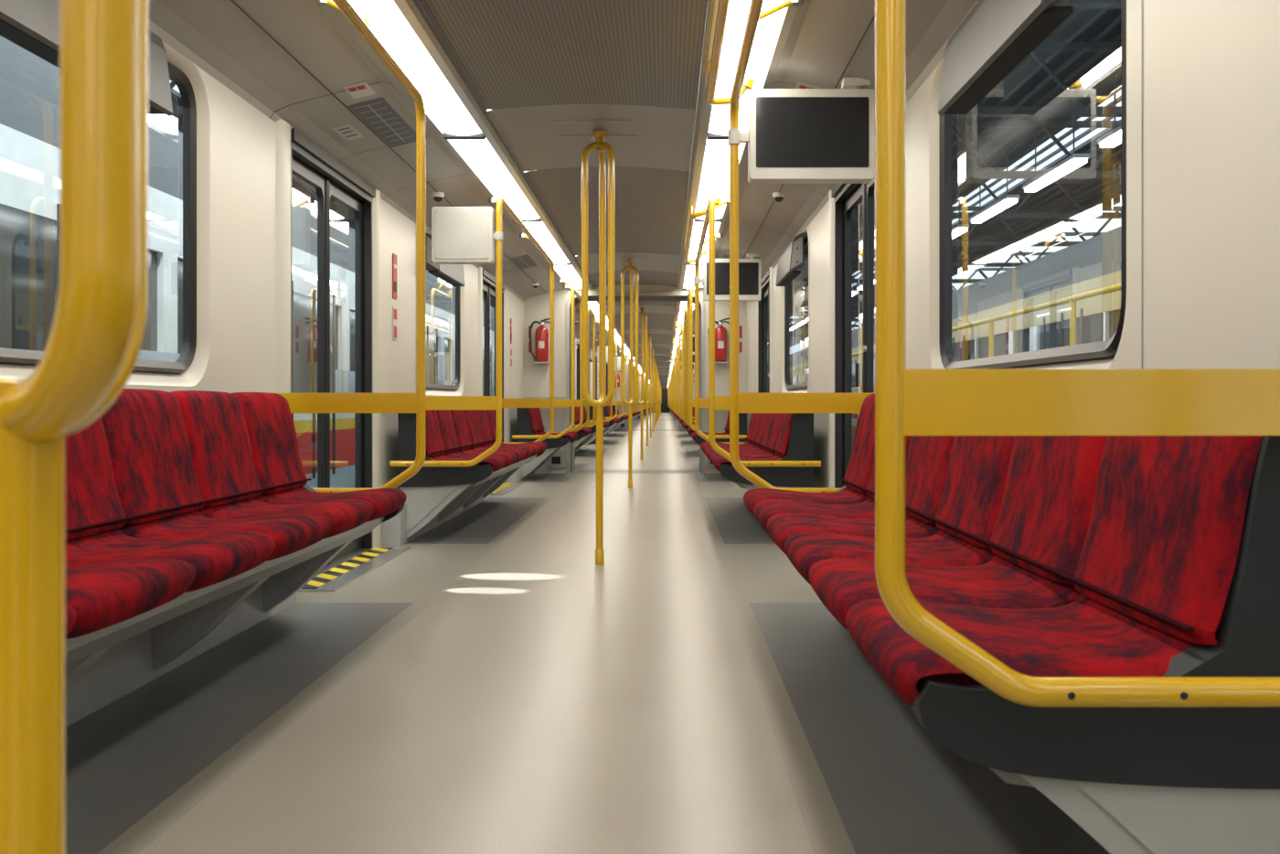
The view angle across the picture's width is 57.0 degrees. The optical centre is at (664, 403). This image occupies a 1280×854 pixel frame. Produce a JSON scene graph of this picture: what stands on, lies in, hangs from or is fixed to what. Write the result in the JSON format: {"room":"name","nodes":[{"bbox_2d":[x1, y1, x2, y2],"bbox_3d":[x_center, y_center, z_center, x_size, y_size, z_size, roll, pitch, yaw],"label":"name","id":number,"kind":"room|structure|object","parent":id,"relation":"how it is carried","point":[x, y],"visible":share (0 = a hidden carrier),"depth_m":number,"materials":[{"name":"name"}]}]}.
{"room":"train carriage","nodes":[
{"label":"train carriage","id":0,"kind":"room"},
{"bbox_2d":[0,41,614,727],"bbox_3d":[-1.565,-0.185,13.650,0.210,1.950,41.620,0,0,0],"label":"wall","id":1,"kind":"structure","parent":0,"point":[243,155],"depth_m":4.59,"materials":[{"name":"grey plastic"}]},
{"bbox_2d":[0,0,172,116],"bbox_3d":[-1.530,-0.998,3.070,0.095,0.265,1.008,0,0,0],"label":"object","id":2,"kind":"object","parent":1,"relation":"attached to","point":[33,26],"visible":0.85,"depth_m":2.87,"materials":[{"name":"grey plastic"}]},
{"bbox_2d":[0,60,196,373],"bbox_3d":[-1.617,-0.605,3.225,0.038,1.010,1.630,0,0,0],"label":"window","id":3,"kind":"structure","parent":1,"relation":"in","point":[186,356],"depth_m":4.00,"materials":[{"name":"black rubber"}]},
{"bbox_2d":[290,140,372,565],"bbox_3d":[-1.617,-0.168,5.670,0.077,1.885,1.400,0,0,0],"label":"door","id":4,"kind":"structure","parent":1,"relation":"in","point":[327,183],"depth_m":5.82,"materials":[{"name":"black metal"}]},
{"bbox_2d":[425,286,460,390],"bbox_3d":[-1.617,-0.605,8.425,0.038,1.010,1.630,0,0,0],"label":"window","id":5,"kind":"structure","parent":1,"relation":"in","point":[455,387],"depth_m":9.20,"materials":[{"name":"black rubber"}]},
{"bbox_2d":[425,232,464,286],"bbox_3d":[-1.530,-0.998,8.270,0.095,0.265,1.008,0,0,0],"label":"upper cabinet","id":6,"kind":"object","parent":1,"relation":"attached to","point":[453,274],"visible":0.72,"depth_m":8.04,"materials":[{"name":"grey plastic"}]},
{"bbox_2d":[482,275,503,442],"bbox_3d":[-1.617,-0.168,10.870,0.077,1.885,1.400,0,0,0],"label":"door","id":7,"kind":"structure","parent":1,"relation":"in","point":[488,286],"depth_m":11.14,"materials":[{"name":"black metal"}]},
{"bbox_2d":[576,341,579,399],"bbox_3d":[-1.617,-0.168,21.630,0.077,1.885,1.400,0,0,0],"label":"door","id":8,"kind":"structure","parent":1,"relation":"in","point":[578,344],"depth_m":22.15,"materials":[{"name":"black metal"}]},
{"bbox_2d":[595,354,597,400],"bbox_3d":[-1.617,-0.168,26.830,0.077,1.885,1.400,0,0,0],"label":"door","id":9,"kind":"structure","parent":1,"relation":"in","point":[595,355],"depth_m":27.51,"materials":[{"name":"black metal"}]},
{"bbox_2d":[606,362,607,395],"bbox_3d":[-1.617,-0.168,32.030,0.077,1.885,1.400,0,0,0],"label":"door","id":10,"kind":"structure","parent":1,"relation":"in","point":[606,362],"depth_m":32.70,"materials":[{"name":"black metal"}]},
{"bbox_2d":[148,0,979,301],"bbox_3d":[-0.330,-1.241,3.075,2.500,0.206,20.470,0,0,0],"label":"ceiling","id":11,"kind":"structure","parent":0,"point":[293,61],"depth_m":4.76,"materials":[{"name":"white"}]},
{"bbox_2d":[267,0,425,492],"bbox_3d":[-1.241,-0.462,2.925,0.668,1.635,3.127,0,0,0],"label":"handrail","id":12,"kind":"object","parent":11,"relation":"attached to","point":[299,402],"visible":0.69,"depth_m":4.46,"materials":[{"name":"yellow metal"}]},
{"bbox_2d":[331,81,415,147],"bbox_3d":[-1.318,-1.240,5.195,0.285,0.070,1.050,0,0,0],"label":"air vent","id":13,"kind":"object","parent":11,"relation":"in","point":[378,114],"depth_m":5.23,"materials":[{"name":"metal"}]},
{"bbox_2d":[431,192,444,202],"bbox_3d":[-1.330,-1.208,6.920,0.070,0.055,0.070,0,0,0],"label":"security camera","id":14,"kind":"object","parent":11,"relation":"attached to","point":[437,197],"visible":1,"depth_m":6.90,"materials":[{"name":"white plastic"}]},
{"bbox_2d":[389,196,554,467],"bbox_3d":[-1.241,-0.462,8.125,0.668,1.635,3.127,0,0,0],"label":"handrail","id":15,"kind":"object","parent":11,"relation":"attached to","point":[496,402],"visible":0.77,"depth_m":6.57,"materials":[{"name":"yellow metal"}]},
{"bbox_2d":[431,206,503,264],"bbox_3d":[-1.097,-0.935,6.577,0.393,0.310,0.087,0,0,0],"label":"panel","id":16,"kind":"object","parent":15,"relation":"attached to","point":[460,235],"visible":1,"depth_m":6.54,"materials":[{"name":"white plastic"}]},
{"bbox_2d":[501,251,537,269],"bbox_3d":[-1.318,-1.240,10.395,0.285,0.070,1.050,0,0,0],"label":"air vent","id":17,"kind":"object","parent":11,"relation":"in","point":[524,261],"depth_m":10.46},
{"bbox_2d":[512,278,583,438],"bbox_3d":[-1.241,-0.462,12.470,0.668,1.635,1.277,0,0,0],"label":"handrail","id":18,"kind":"object","parent":11,"relation":"attached to","point":[572,402],"visible":0.71,"depth_m":11.84,"materials":[{"name":"yellow metal"}]},
{"bbox_2d":[348,0,785,289],"bbox_3d":[-0.330,-1.292,3.070,1.460,0.036,20.460,0,0,0],"label":"ceiling light strip","id":19,"kind":"object","parent":11,"relation":"attached to","point":[385,19],"depth_m":5.21,"materials":[{"name":"plastic"}]},
{"bbox_2d":[683,197,721,263],"bbox_3d":[0.256,-1.221,8.600,0.194,0.124,2.552,0,0,0],"label":"grab rail","id":20,"kind":"object","parent":11,"relation":"attached to","point":[693,216],"visible":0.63,"depth_m":7.90,"materials":[{"name":"yellow metal"}]},
{"bbox_2d":[686,282,746,438],"bbox_3d":[0.581,-0.462,12.470,0.668,1.635,1.277,0,0,0],"label":"handrail","id":21,"kind":"object","parent":11,"relation":"attached to","point":[690,402],"visible":0.6,"depth_m":11.85,"materials":[{"name":"yellow metal"}]},
{"bbox_2d":[693,253,761,300],"bbox_3d":[0.515,-1.032,9.670,0.548,0.385,0.095,0,0,0],"label":"monitor","id":22,"kind":"object","parent":11,"relation":"hanging from","point":[750,270],"visible":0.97,"depth_m":9.62,"materials":[{"name":"white plastic"}]},
{"bbox_2d":[705,0,754,105],"bbox_3d":[0.256,-1.221,3.400,0.194,0.124,2.552,0,0,0],"label":"grab rail","id":23,"kind":"object","parent":11,"relation":"attached to","point":[713,67],"visible":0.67,"depth_m":4.04,"materials":[{"name":"yellow metal"}]},
{"bbox_2d":[694,196,821,467],"bbox_3d":[0.581,-0.462,8.125,0.668,1.635,3.127,0,0,0],"label":"handrail","id":24,"kind":"object","parent":11,"relation":"attached to","point":[714,402],"visible":0.75,"depth_m":6.57,"materials":[{"name":"yellow metal"}]},
{"bbox_2d":[772,192,784,202],"bbox_3d":[0.670,-1.208,6.920,0.070,0.055,0.070,0,0,0],"label":"security camera","id":25,"kind":"object","parent":11,"relation":"attached to","point":[778,197],"visible":1,"depth_m":6.90,"materials":[{"name":"white plastic"}]},
{"bbox_2d":[727,77,874,183],"bbox_3d":[0.515,-1.032,4.470,0.548,0.385,0.095,0,0,0],"label":"monitor","id":26,"kind":"object","parent":11,"relation":"hanging from","point":[794,135],"visible":1,"depth_m":4.42,"materials":[{"name":"white plastic"}]},
{"bbox_2d":[794,82,820,88],"bbox_3d":[0.657,-1.240,5.195,0.285,0.070,1.050,0,0,0],"label":"notice sign","id":27,"kind":"object","parent":11,"relation":"attached to","point":[799,85],"depth_m":4.70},
{"bbox_2d":[729,0,1279,707],"bbox_3d":[0.581,-0.462,2.925,0.668,1.635,3.127,0,0,0],"label":"handrail","id":28,"kind":"object","parent":11,"relation":"attached to","point":[909,401],"visible":0.88,"depth_m":1.37,"materials":[{"name":"yellow metal"}]},
{"bbox_2d":[64,473,1109,853],"bbox_3d":[-0.330,0.815,3.070,2.740,0.050,20.460,0,0,0],"label":"floor","id":29,"kind":"structure","parent":0,"point":[490,686],"depth_m":2.93,"materials":[{"name":"plastic"}]},
{"bbox_2d":[0,0,148,853],"bbox_3d":[-0.325,-0.271,0.604,0.163,2.122,0.154,0,0,0],"label":"pole","id":30,"kind":"object","parent":29,"relation":"on","point":[91,352],"visible":1,"depth_m":0.56,"materials":[{"name":"yellow metal"}]},
{"bbox_2d":[64,388,406,689],"bbox_3d":[-1.222,0.360,2.920,0.555,0.799,2.964,0,0,0],"label":"seat","id":31,"kind":"object","parent":29,"relation":"on","point":[179,505],"visible":0.86,"depth_m":3.08,"materials":[{"name":"fabric"}]},
{"bbox_2d":[297,547,410,591],"bbox_3d":[-1.525,0.784,5.670,0.290,0.011,1.460,0,0,0],"label":"plate","id":32,"kind":"object","parent":29,"relation":"on","point":[340,572],"visible":0.75,"depth_m":5.59,"materials":[{"name":"metal"}]},
{"bbox_2d":[397,409,547,537],"bbox_3d":[-1.222,0.360,8.120,0.555,0.799,2.964,0,0,0],"label":"seat","id":33,"kind":"object","parent":29,"relation":"on","point":[432,493],"visible":0.8,"depth_m":6.86,"materials":[{"name":"fabric"}]},
{"bbox_2d":[490,482,524,495],"bbox_3d":[-1.525,0.784,10.870,0.290,0.011,1.460,0,0,0],"label":"plate","id":34,"kind":"object","parent":29,"relation":"on","point":[505,488],"visible":0.61,"depth_m":10.79,"materials":[{"name":"metal"}]},
{"bbox_2d":[517,407,577,478],"bbox_3d":[-1.222,0.360,12.490,0.555,0.799,1.004,0,0,0],"label":"seat","id":35,"kind":"object","parent":29,"relation":"on","point":[529,421],"visible":0.62,"depth_m":12.00,"materials":[{"name":"fabric"}]},
{"bbox_2d":[581,130,614,565],"bbox_3d":[-0.325,-0.271,5.804,0.163,2.122,0.154,0,0,0],"label":"pole","id":36,"kind":"object","parent":29,"relation":"on","point":[599,145],"visible":1,"depth_m":5.76,"materials":[{"name":"yellow metal"}]},
{"bbox_2d":[620,259,638,488],"bbox_3d":[-0.325,-0.271,11.004,0.163,2.122,0.154,0,0,0],"label":"pole","id":37,"kind":"object","parent":29,"relation":"on","point":[630,262],"visible":1,"depth_m":10.95,"materials":[{"name":"yellow metal"}]},
{"bbox_2d":[691,410,746,445],"bbox_3d":[0.562,0.360,12.490,0.555,0.799,1.004,0,0,0],"label":"seat","id":38,"kind":"object","parent":29,"relation":"on","point":[742,417],"visible":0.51,"depth_m":11.99,"materials":[{"name":"fabric"}]},
{"bbox_2d":[700,413,813,490],"bbox_3d":[0.562,0.360,8.120,0.555,0.799,2.964,0,0,0],"label":"seat","id":39,"kind":"object","parent":29,"relation":"on","point":[770,436],"visible":0.66,"depth_m":6.66,"materials":[{"name":"fabric"}]},
{"bbox_2d":[743,393,1279,853],"bbox_3d":[0.562,0.360,2.920,0.555,0.799,2.964,0,0,0],"label":"seat","id":40,"kind":"object","parent":29,"relation":"on","point":[1053,556],"visible":0.66,"depth_m":1.56,"materials":[{"name":"fabric"}]},
{"bbox_2d":[523,284,746,473],"bbox_3d":[-0.330,-0.290,13.294,2.500,2.160,0.101,0,0,0],"label":"wall","id":41,"kind":"structure","parent":0,"point":[536,308],"depth_m":13.27,"materials":[{"name":"grey plastic"}]},
{"bbox_2d":[529,318,549,363],"bbox_3d":[-1.385,-0.699,13.180,0.253,0.519,0.173,0,0,0],"label":"fire extinguisher","id":42,"kind":"object","parent":41,"relation":"attached to","point":[541,335],"visible":0.98,"depth_m":13.12,"materials":[{"name":"metal"}]},
{"bbox_2d":[570,296,701,473],"bbox_3d":[-0.330,-0.207,13.650,1.538,2.055,0.700,0,0,0],"label":"gangway bellows","id":43,"kind":"object","parent":41,"relation":"attached to","point":[575,471],"visible":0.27,"depth_m":13.65,"materials":[{"name":"rubber"}]},
{"bbox_2d":[707,317,729,363],"bbox_3d":[0.610,-0.699,13.180,0.253,0.519,0.173,0,0,0],"label":"fire extinguisher","id":44,"kind":"object","parent":41,"relation":"attached to","point":[720,332],"visible":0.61,"depth_m":13.11,"materials":[{"name":"metal"}]},
{"bbox_2d":[575,301,694,359],"bbox_3d":[-0.330,-1.241,24.235,2.500,0.206,20.470,0,0,0],"label":"ceiling","id":45,"kind":"structure","parent":0,"point":[660,325],"depth_m":19.73,"materials":[{"name":"white"}]},
{"bbox_2d":[575,304,595,432],"bbox_3d":[-1.241,-0.462,14.830,0.668,1.635,1.277,0,0,0],"label":"handrail","id":46,"kind":"object","parent":45,"relation":"attached to","point":[590,310],"visible":0.54,"depth_m":15.35,"materials":[{"name":"yellow metal"}]},
{"bbox_2d":[575,320,612,426],"bbox_3d":[-1.241,-0.462,18.885,0.668,1.635,3.127,0,0,0],"label":"handrail","id":47,"kind":"object","parent":45,"relation":"attached to","point":[611,402],"visible":0.23,"depth_m":20.41,"materials":[{"name":"yellow metal"}]},
{"bbox_2d":[588,340,622,421],"bbox_3d":[-1.241,-0.462,24.085,0.668,1.635,3.127,0,0,0],"label":"handrail","id":48,"kind":"object","parent":45,"relation":"attached to","point":[615,402],"visible":0.57,"depth_m":22.53,"materials":[{"name":"yellow metal"}]},
{"bbox_2d":[597,346,617,362],"bbox_3d":[-1.097,-0.935,22.537,0.393,0.310,0.087,0,0,0],"label":"panel","id":49,"kind":"object","parent":48,"relation":"attached to","point":[615,354],"visible":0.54,"depth_m":22.49,"materials":[{"name":"white plastic"}]},
{"bbox_2d":[603,350,629,417],"bbox_3d":[-1.241,-0.462,29.285,0.668,1.635,3.127,0,0,0],"label":"handrail","id":50,"kind":"object","parent":45,"relation":"attached to","point":[625,355],"visible":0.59,"depth_m":27.73,"materials":[{"name":"yellow metal"}]},
{"bbox_2d":[614,356,626,370],"bbox_3d":[-1.097,-0.935,27.736,0.393,0.310,0.087,0,0,0],"label":"panel","id":51,"kind":"object","parent":50,"relation":"attached to","point":[618,357],"visible":0.21,"depth_m":27.70,"materials":[{"name":"white plastic"}]},
{"bbox_2d":[587,301,693,359],"bbox_3d":[-0.330,-1.292,24.230,1.460,0.036,20.460,0,0,0],"label":"ceiling light strip","id":52,"kind":"object","parent":45,"relation":"attached to","point":[593,305],"depth_m":18.40,"materials":[{"name":"plastic"}]},
{"bbox_2d":[672,362,674,412],"bbox_3d":[0.581,-0.462,33.630,0.668,1.635,1.277,0,0,0],"label":"handrail","id":53,"kind":"object","parent":45,"relation":"attached to","point":[673,363],"visible":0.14,"depth_m":34.24,"materials":[{"name":"yellow metal"}]},
{"bbox_2d":[673,321,683,336],"bbox_3d":[0.256,-1.221,19.360,0.194,0.124,2.552,0,0,0],"label":"grab rail","id":54,"kind":"object","parent":45,"relation":"attached to","point":[676,325],"visible":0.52,"depth_m":18.35,"materials":[{"name":"yellow metal"}]},
{"bbox_2d":[673,354,694,417],"bbox_3d":[0.581,-0.462,29.285,0.668,1.635,3.127,0,0,0],"label":"handrail","id":55,"kind":"object","parent":45,"relation":"attached to","point":[675,355],"visible":0.28,"depth_m":27.74,"materials":[{"name":"yellow metal"}]},
{"bbox_2d":[675,342,694,421],"bbox_3d":[0.581,-0.462,24.085,0.668,1.635,3.127,0,0,0],"label":"handrail","id":56,"kind":"object","parent":45,"relation":"attached to","point":[677,346],"visible":0.41,"depth_m":22.53,"materials":[{"name":"yellow metal"}]},
{"bbox_2d":[678,334,694,354],"bbox_3d":[0.515,-1.032,20.430,0.548,0.385,0.095,0,0,0],"label":"monitor","id":57,"kind":"object","parent":45,"relation":"hanging from","point":[679,345],"visible":0.17,"depth_m":20.38,"materials":[{"name":"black plastic"}]},
{"bbox_2d":[679,324,694,426],"bbox_3d":[0.581,-0.462,18.885,0.668,1.635,3.127,0,0,0],"label":"handrail","id":58,"kind":"object","parent":45,"relation":"attached to","point":[681,334],"visible":0.51,"depth_m":17.33,"materials":[{"name":"yellow metal"}]},
{"bbox_2d":[683,304,694,426],"bbox_3d":[0.581,-0.462,14.830,0.668,1.635,1.277,0,0,0],"label":"handrail","id":59,"kind":"object","parent":45,"relation":"attached to","point":[685,312],"visible":0.33,"depth_m":14.20,"materials":[{"name":"yellow metal"}]},
{"bbox_2d":[569,430,701,473],"bbox_3d":[-0.330,0.815,24.230,2.740,0.050,20.460,0,0,0],"label":"floor","id":60,"kind":"structure","parent":0,"point":[666,449],"depth_m":19.41,"materials":[{"name":"plastic"}]},
{"bbox_2d":[575,426,591,442],"bbox_3d":[-1.222,0.360,14.810,0.555,0.799,1.004,0,0,0],"label":"seat","id":61,"kind":"object","parent":60,"relation":"on","point":[584,432],"visible":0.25,"depth_m":14.34,"materials":[{"name":"fabric"}]},
{"bbox_2d":[575,405,609,449],"bbox_3d":[-1.222,0.360,18.880,0.555,0.799,2.964,0,0,0],"label":"seat","id":62,"kind":"object","parent":60,"relation":"on","point":[584,440],"visible":0.35,"depth_m":18.34,"materials":[{"name":"fabric"}]},
{"bbox_2d":[586,405,620,442],"bbox_3d":[-1.222,0.360,24.080,0.555,0.799,2.964,0,0,0],"label":"seat","id":63,"kind":"object","parent":60,"relation":"on","point":[614,421],"visible":0.38,"depth_m":22.62,"materials":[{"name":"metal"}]},
{"bbox_2d":[603,405,628,435],"bbox_3d":[-1.222,0.360,29.280,0.555,0.799,2.964,0,0,0],"label":"seat","id":64,"kind":"object","parent":60,"relation":"on","point":[607,409],"visible":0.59,"depth_m":27.89,"materials":[{"name":"fabric"}]},
{"bbox_2d":[612,405,628,430],"bbox_3d":[-1.222,0.360,33.650,0.555,0.799,1.004,0,0,0],"label":"seat","id":65,"kind":"object","parent":60,"relation":"on","point":[613,406],"visible":0.29,"depth_m":33.17,"materials":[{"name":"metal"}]},
{"bbox_2d":[637,308,647,459],"bbox_3d":[-0.325,-0.271,16.564,0.163,2.122,0.154,0,0,0],"label":"pole","id":66,"kind":"object","parent":60,"relation":"on","point":[641,313],"visible":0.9,"depth_m":16.53,"materials":[{"name":"yellow metal"}]},
{"bbox_2d":[643,330,651,446],"bbox_3d":[-0.325,-0.271,21.764,0.163,2.122,0.154,0,0,0],"label":"pole","id":67,"kind":"object","parent":60,"relation":"on","point":[648,335],"visible":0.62,"depth_m":21.73,"materials":[{"name":"yellow metal"}]},
{"bbox_2d":[649,344,653,437],"bbox_3d":[-0.325,-0.271,26.964,0.163,2.122,0.154,0,0,0],"label":"pole","id":68,"kind":"object","parent":60,"relation":"on","point":[652,402],"visible":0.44,"depth_m":26.93,"materials":[{"name":"yellow metal"}]},
{"bbox_2d":[651,354,655,432],"bbox_3d":[-0.325,-0.271,32.164,0.163,2.122,0.154,0,0,0],"label":"pole","id":69,"kind":"object","parent":60,"relation":"on","point":[652,355],"visible":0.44,"depth_m":32.13,"materials":[{"name":"yellow metal"}]},
{"bbox_2d":[681,421,694,429],"bbox_3d":[0.562,0.360,18.880,0.555,0.799,2.964,0,0,0],"label":"seat","id":70,"kind":"object","parent":60,"relation":"on","point":[685,425],"visible":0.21,"depth_m":17.50,"materials":[{"name":"fabric"}]},
{"bbox_2d":[573,299,700,469],"bbox_3d":[-0.330,-0.290,14.005,2.500,2.160,0.101,0,0,0],"label":"wall","id":71,"kind":"structure","parent":0,"point":[578,303],"depth_m":13.96,"materials":[{"name":"grey plastic"}]},
{"bbox_2d":[628,362,673,401],"bbox_3d":[-0.330,-0.290,35.166,2.500,2.160,0.101,0,0,0],"label":"wall","id":72,"kind":"structure","parent":0,"point":[634,362],"depth_m":35.11,"materials":[{"name":"grey plastic"}]},
{"bbox_2d":[612,357,694,430],"bbox_3d":[-0.330,-0.290,34.455,2.500,2.160,0.101,0,0,0],"label":"wall","id":73,"kind":"structure","parent":0,"point":[624,426],"depth_m":34.42,"materials":[{"name":"grey plastic"}]},
{"bbox_2d":[614,370,620,388],"bbox_3d":[-1.385,-0.699,34.340,0.253,0.519,0.173,0,0,0],"label":"fire extinguisher","id":74,"kind":"object","parent":73,"relation":"attached to","point":[618,375],"visible":0.45,"depth_m":34.27,"materials":[{"name":"metal"}]},
{"bbox_2d":[628,364,678,430],"bbox_3d":[-0.330,-0.207,34.810,1.538,2.055,0.700,0,0,0],"label":"gangway bellows","id":75,"kind":"object","parent":73,"relation":"attached to","point":[628,365],"visible":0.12,"depth_m":34.46,"materials":[{"name":"metal"}]},
{"bbox_2d":[638,362,671,375],"bbox_3d":[-0.330,-1.241,45.395,2.500,0.206,20.470,0,0,0],"label":"ceiling","id":76,"kind":"structure","parent":0,"point":[663,368],"depth_m":43.98,"materials":[{"name":"white"}]},
{"bbox_2d":[632,363,635,412],"bbox_3d":[-1.241,-0.462,35.990,0.668,1.635,1.277,0,0,0],"label":"handrail","id":77,"kind":"object","parent":76,"relation":"attached to","point":[634,364],"visible":0.35,"depth_m":35.35,"materials":[{"name":"yellow metal"}]},
{"bbox_2d":[632,370,639,413],"bbox_3d":[-1.241,-0.462,40.045,0.668,1.635,3.127,0,0,0],"label":"handrail","id":78,"kind":"object","parent":76,"relation":"attached to","point":[636,403],"visible":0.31,"depth_m":41.58,"materials":[{"name":"yellow metal"}]},
{"bbox_2d":[636,371,641,412],"bbox_3d":[-1.241,-0.462,45.245,0.668,1.635,3.127,0,0,0],"label":"handrail","id":79,"kind":"object","parent":76,"relation":"attached to","point":[639,371],"visible":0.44,"depth_m":43.69,"materials":[{"name":"yellow metal"}]},
{"bbox_2d":[633,362,672,374],"bbox_3d":[-0.330,-1.292,45.390,1.460,0.036,20.460,0,0,0],"label":"ceiling light strip","id":80,"kind":"object","parent":76,"relation":"attached to","point":[639,368],"depth_m":44.12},
{"bbox_2d":[672,367,672,410],"bbox_3d":[0.581,-0.462,40.045,0.668,1.635,3.127,0,0,0],"label":"handrail","id":81,"kind":"object","parent":76,"relation":"attached to","point":[672,368],"visible":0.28,"depth_m":38.49,"materials":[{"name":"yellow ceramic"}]},
{"bbox_2d":[632,419,678,429],"bbox_3d":[-0.330,0.815,45.390,2.740,0.050,20.460,0,0,0],"label":"floor","id":82,"kind":"structure","parent":0,"point":[661,424],"depth_m":43.37,"materials":[{"name":"plastic"}]},
{"bbox_2d":[651,362,657,427],"bbox_3d":[-0.325,-0.271,37.724,0.163,2.122,0.154,0,0,0],"label":"pole","id":83,"kind":"object","parent":82,"relation":"on","point":[654,363],"visible":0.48,"depth_m":37.67,"materials":[{"name":"yellow metal"}]},
{"bbox_2d":[653,366,658,425],"bbox_3d":[-0.325,-0.271,42.924,0.163,2.122,0.154,0,0,0],"label":"pole","id":84,"kind":"object","parent":82,"relation":"on","point":[656,367],"visible":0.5,"depth_m":42.86,"materials":[{"name":"yellow metal"}]},
{"bbox_2d":[657,374,659,420],"bbox_3d":[-0.325,-0.271,53.324,0.163,2.122,0.154,0,0,0],"label":"pole","id":85,"kind":"object","parent":82,"relation":"on","point":[658,375],"visible":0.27,"depth_m":53.25,"materials":[{"name":"yellow metal"}]},
{"bbox_2d":[634,374,677,419],"bbox_3d":[-0.330,-0.290,55.614,2.500,2.160,0.101,0,0,0],"label":"wall","id":86,"kind":"structure","parent":0,"point":[638,417],"depth_m":55.59,"materials":[{"name":"grey plastic"}]},
{"bbox_2d":[642,415,672,419],"bbox_3d":[-0.330,0.815,66.550,2.740,0.050,20.460,0,0,0],"label":"floor","id":87,"kind":"structure","parent":0,"point":[661,417],"depth_m":65.74,"materials":[{"name":"plastic"}]},
{"bbox_2d":[649,377,668,383],"bbox_3d":[-0.330,-1.241,66.555,2.500,0.206,20.470,0,0,0],"label":"ceiling","id":88,"kind":"structure","parent":0,"point":[662,379],"depth_m":67.45,"materials":[{"name":"white"}]},
{"bbox_2d":[648,412,671,415],"bbox_3d":[-0.330,0.815,87.710,2.740,0.050,20.460,0,0,0],"label":"floor","id":89,"kind":"structure","parent":0,"point":[661,413],"depth_m":88.62,"materials":[{"name":"plastic"}]},
{"bbox_2d":[661,388,669,412],"bbox_3d":[-0.330,-0.300,98.032,2.700,2.220,0.075,0,0,0],"label":"wall","id":90,"kind":"structure","parent":0,"point":[664,405],"depth_m":98.00,"materials":[{"name":"grey plastic"}]},
{"bbox_2d":[746,0,1279,488],"bbox_3d":[0.905,-0.185,3.070,0.210,1.950,20.460,0,0,0],"label":"wall","id":91,"kind":"structure","parent":0,"point":[1203,76],"depth_m":2.14,"materials":[{"name":"plastic"}]},
{"bbox_2d":[757,277,769,392],"bbox_3d":[0.957,-0.168,10.870,0.077,1.885,1.400,0,0,0],"label":"door","id":92,"kind":"structure","parent":91,"relation":"in","point":[765,287],"depth_m":11.51,"materials":[{"name":"black metal"}]},
{"bbox_2d":[775,232,803,286],"bbox_3d":[0.871,-0.998,8.270,0.095,0.265,1.008,0,0,0],"label":"upper cabinet","id":93,"kind":"object","parent":91,"relation":"attached to","point":[791,260],"visible":1,"depth_m":7.88,"materials":[{"name":"grey plastic"}]},
{"bbox_2d":[784,236,808,390],"bbox_3d":[0.957,-0.605,8.425,0.038,1.010,1.630,0,0,0],"label":"window","id":94,"kind":"structure","parent":91,"relation":"in","point":[796,292],"depth_m":8.60,"materials":[{"name":"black glass"}]},
{"bbox_2d":[834,177,874,488],"bbox_3d":[0.957,-0.168,5.670,0.077,1.885,1.400,0,0,0],"label":"door","id":95,"kind":"structure","parent":91,"relation":"in","point":[851,195],"depth_m":6.30,"materials":[{"name":"black metal"}]},
{"bbox_2d":[937,0,1072,116],"bbox_3d":[0.871,-0.998,3.070,0.095,0.265,1.008,0,0,0],"label":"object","id":96,"kind":"object","parent":91,"relation":"attached to","point":[995,37],"visible":1,"depth_m":3.06,"materials":[{"name":"grey plastic"}]},
{"bbox_2d":[938,0,1126,368],"bbox_3d":[0.957,-0.605,3.225,0.038,1.010,1.630,0,0,0],"label":"window","id":97,"kind":"structure","parent":91,"relation":"in","point":[1107,348],"depth_m":3.34,"materials":[{"name":"black glass"}]},
{"label":"outside","id":98,"kind":"structure","parent":0,"visible":0},
{"bbox_3d":[0.670,1.820,53.000,30.000,0.140,134.000,0,0,0],"label":"floor","id":99,"kind":"structure","parent":98,"visible":0},
{"bbox_2d":[0,35,490,488],"bbox_3d":[-4.525,-0.060,33.500,2.610,3.500,83.000,0,0,0],"label":"train","id":100,"kind":"object","parent":99,"relation":"on","point":[29,84],"visible":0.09,"depth_m":7.57,"materials":[{"name":"paint"}]},
{"bbox_2d":[852,225,1121,446],"bbox_3d":[5.965,-0.060,36.500,2.610,3.500,83.000,0,0,0],"label":"train","id":101,"kind":"object","parent":99,"relation":"on","point":[1094,262],"visible":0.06,"depth_m":14.71,"materials":[{"name":"paint"}]},
{"bbox_2d":[852,282,1121,437],"bbox_3d":[3.460,0.529,29.989,1.620,2.522,80.022,0,0,0],"label":"railing","id":102,"kind":"object","parent":99,"relation":"on","point":[1072,299],"visible":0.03,"depth_m":8.67,"materials":[{"name":"metal"}]},
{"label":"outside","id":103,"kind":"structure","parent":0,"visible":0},
{"bbox_2d":[149,0,1121,330],"bbox_3d":[0.657,-5.060,53.000,28.026,1.300,134.000,0,0,0],"label":"roof trusses","id":104,"kind":"object","parent":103,"point":[1077,63],"visible":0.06,"depth_m":24.74,"materials":[{"name":"metal"}]},
{"bbox_2d":[852,259,862,296],"label":"lamps","id":105,"kind":"object","parent":104,"relation":"attached to","point":[859,287],"depth_m":37.55,"materials":[{"name":"white"}]},
{"bbox_2d":[951,152,1020,239],"label":"lamps","id":106,"kind":"object","parent":104,"relation":"attached to","point":[1003,203],"depth_m":22.03,"materials":[{"name":"white"}]},
{"bbox_2d":[1022,104,1090,191],"label":"lamps","id":107,"kind":"object","parent":104,"relation":"attached to","point":[1074,161],"depth_m":18.15,"materials":[{"name":"white"}]},
{"bbox_2d":[1096,74,1121,148],"label":"lamps","id":108,"kind":"object","parent":104,"relation":"attached to","point":[1112,139],"depth_m":15.89,"materials":[{"name":"white"}]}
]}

